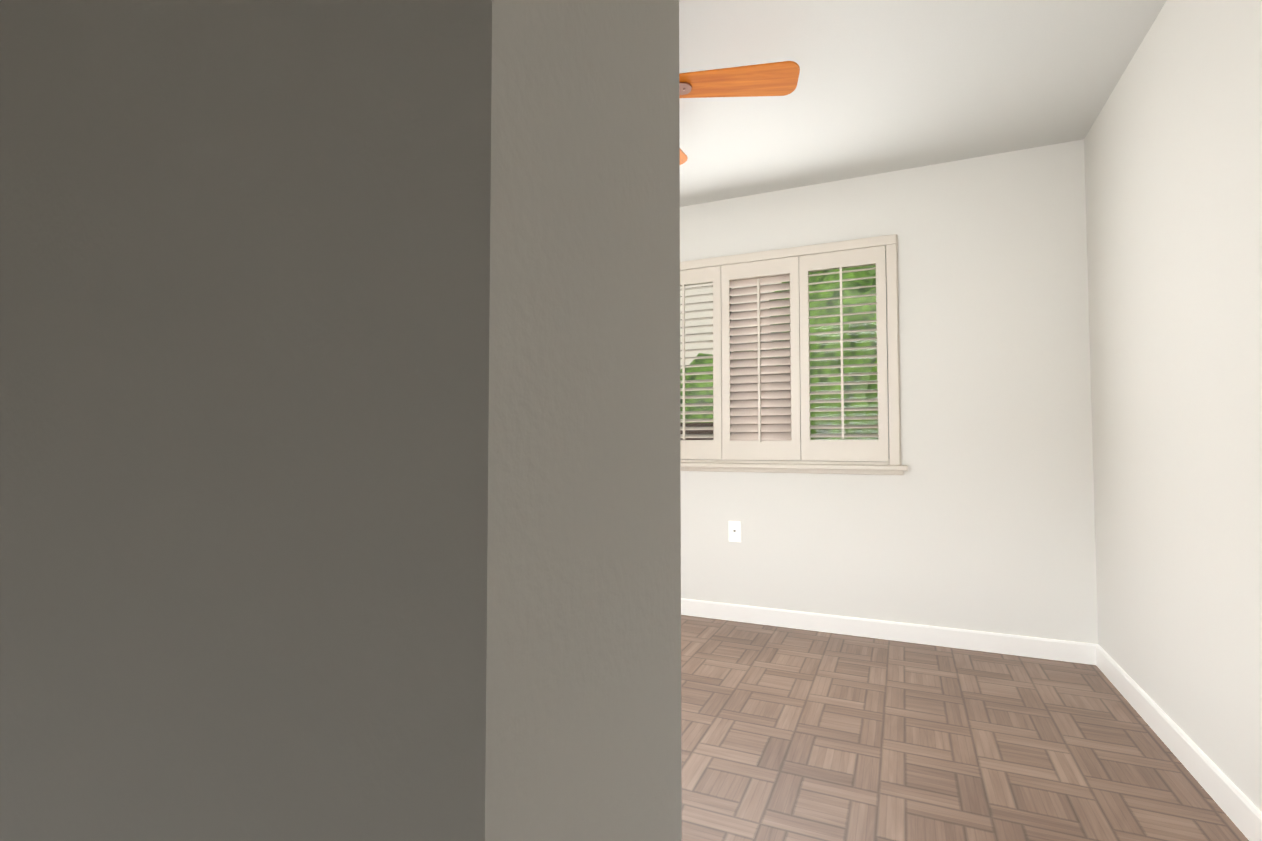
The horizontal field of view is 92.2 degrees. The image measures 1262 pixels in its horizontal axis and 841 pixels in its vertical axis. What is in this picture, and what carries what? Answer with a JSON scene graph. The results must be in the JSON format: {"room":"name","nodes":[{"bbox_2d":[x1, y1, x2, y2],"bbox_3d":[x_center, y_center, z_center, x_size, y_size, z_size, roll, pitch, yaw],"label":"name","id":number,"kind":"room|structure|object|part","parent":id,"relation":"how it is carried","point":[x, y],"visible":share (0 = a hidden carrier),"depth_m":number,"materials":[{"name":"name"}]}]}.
{"room":"empty bedroom","nodes":[
{"label":"empty bedroom","id":0,"kind":"room"},
{"bbox_2d":[0,0,681,840],"bbox_3d":[-0.854,-0.190,0.569,3.620,2.440,0.120,-1,-2,24],"label":"wall","id":1,"kind":"structure","parent":0,"point":[340,480],"depth_m":0.16,"materials":[{"name":"white paint"}]},
{"bbox_2d":[680,139,1097,643],"bbox_3d":[0.560,-0.077,3.582,3.740,2.440,0.120,-1,-2,24],"label":"wall","id":2,"kind":"structure","parent":0,"point":[978,514],"depth_m":3.05,"materials":[{"name":"white paint"}]},
{"bbox_2d":[729,521,740,541],"bbox_3d":[0.593,0.634,3.469,0.072,0.118,0.010,-1,-2,24],"label":"jack","id":3,"kind":"object","parent":2,"relation":"attached to","point":[734,531],"visible":1,"depth_m":3.47,"materials":[{"name":"white plastic"}]},
{"bbox_2d":[680,234,900,465],"bbox_3d":[0.544,-0.355,3.556,1.882,1.203,0.170,-1,-2,24],"label":"window","id":4,"kind":"structure","parent":2,"relation":"in","point":[760,413],"depth_m":3.37,"materials":[{"name":"beige paint"}]},
{"bbox_3d":[0.572,-0.341,3.616,1.700,1.050,0.004,-1,-2,24],"label":"glass","id":5,"kind":"part","parent":4,"relation":"part of","materials":[{"name":"clear glass"}]},
{"bbox_3d":[0.570,-0.341,3.612,1.770,1.120,0.045,-1,-2,24],"label":"alu frame","id":6,"kind":"part","parent":4,"relation":"part of","materials":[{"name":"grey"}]},
{"bbox_2d":[681,463,907,474],"bbox_3d":[0.523,0.270,3.484,1.940,0.050,0.085,-1,-2,24],"label":"window sill","id":7,"kind":"structure","parent":2,"relation":"attached to","point":[819,469],"depth_m":3.29,"materials":[{"name":"beige paint"}]},
{"bbox_2d":[681,598,1098,664],"bbox_3d":[0.533,1.094,3.477,3.500,0.092,0.013,-1,-2,24],"label":"baseboard","id":8,"kind":"structure","parent":2,"relation":"attached to","point":[1053,649],"depth_m":3.09,"materials":[{"name":"white wood"}]},
{"bbox_2d":[679,0,1166,206],"bbox_3d":[-0.411,-1.427,1.458,3.740,0.100,4.880,-1,-2,24],"label":"ceiling","id":9,"kind":"structure","parent":0,"point":[884,86],"depth_m":2.40,"materials":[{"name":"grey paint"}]},
{"bbox_2d":[679,61,799,164],"bbox_3d":[-0.052,-1.046,2.207,1.269,0.605,1.214,-1,-2,24],"label":"ceiling fan","id":10,"kind":"object","parent":9,"relation":"hanging from","point":[773,79],"visible":0.04,"depth_m":2.11,"materials":[{"name":"orange wood"}]},
{"bbox_3d":[0.106,-1.164,2.560,0.152,0.007,0.450,-13,-7,24],"label":"blade","id":11,"kind":"part","parent":10,"relation":"part of","materials":[{"name":"brown wood"}]},
{"label":"blade","id":12,"kind":"part","parent":10,"relation":"part of","materials":[{"name":"orange wood"}]},
{"bbox_2d":[681,615,1248,840],"bbox_3d":[-0.411,1.111,1.363,3.740,0.100,4.880,-1,-2,24],"label":"floor","id":13,"kind":"structure","parent":0,"point":[790,734],"depth_m":2.00,"materials":[{"name":"brown wood"}]},
{"bbox_2d":[1084,0,1261,811],"bbox_3d":[1.241,-0.186,0.672,0.120,2.440,4.880,-1,-2,24],"label":"wall","id":14,"kind":"structure","parent":0,"point":[1173,160],"depth_m":1.88,"materials":[{"name":"white paint"}]},
{"bbox_2d":[1096,644,1261,840],"bbox_3d":[1.472,1.013,1.308,0.013,0.092,3.210,-1,-2,24],"label":"baseboard","id":15,"kind":"structure","parent":14,"relation":"attached to","point":[1240,809],"depth_m":1.86,"materials":[{"name":"white wood"}]},
{"label":"outside","id":16,"kind":"structure","parent":0,"visible":0},
{"bbox_3d":[8.751,2.107,19.983,45.000,0.100,36.640,-1,-2,24],"label":"ground","id":17,"kind":"structure","parent":16,"visible":0},
{"bbox_2d":[680,423,712,439],"bbox_3d":[-2.973,0.847,7.957,9.450,1.520,0.080,-1,-2,24],"label":"fence","id":18,"kind":"object","parent":17,"relation":"on","point":[697,431],"depth_m":6.30,"materials":[{"name":"brown wood"}]},
{"bbox_2d":[680,350,757,422],"bbox_3d":[1.439,0.491,8.136,2.920,2.913,1.862,-1,-2,24],"label":"hedge","id":19,"kind":"object","parent":17,"relation":"on","point":[699,385],"depth_m":7.71,"materials":[{"name":"green plant"}]},
{"bbox_2d":[680,282,781,368],"bbox_3d":[-4.032,-1.548,14.562,18.200,6.800,0.300,-1,-2,24],"label":"wall","id":20,"kind":"structure","parent":17,"relation":"on","point":[697,315],"depth_m":12.00,"materials":[{"name":"beige paint"}]},
{"bbox_2d":[769,265,875,324],"bbox_3d":[4.551,-1.058,8.775,4.969,6.426,3.233,-1,-2,24],"label":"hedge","id":21,"kind":"object","parent":17,"relation":"on","point":[818,278],"depth_m":8.69,"materials":[{"name":"green plant"}]},
{"bbox_2d":[769,267,876,439],"bbox_3d":[2.706,0.147,7.253,2.492,4.301,1.892,-1,-2,24],"label":"tree","id":22,"kind":"object","parent":17,"relation":"on","point":[849,301],"depth_m":6.62,"materials":[{"name":"green plant"}]},
{"bbox_2d":[863,278,877,439],"bbox_3d":[3.703,0.077,6.410,2.768,5.283,1.930,-1,-2,24],"label":"tree","id":23,"kind":"object","parent":17,"relation":"on","point":[871,404],"depth_m":6.32,"materials":[{"name":"green plant"}]}
]}

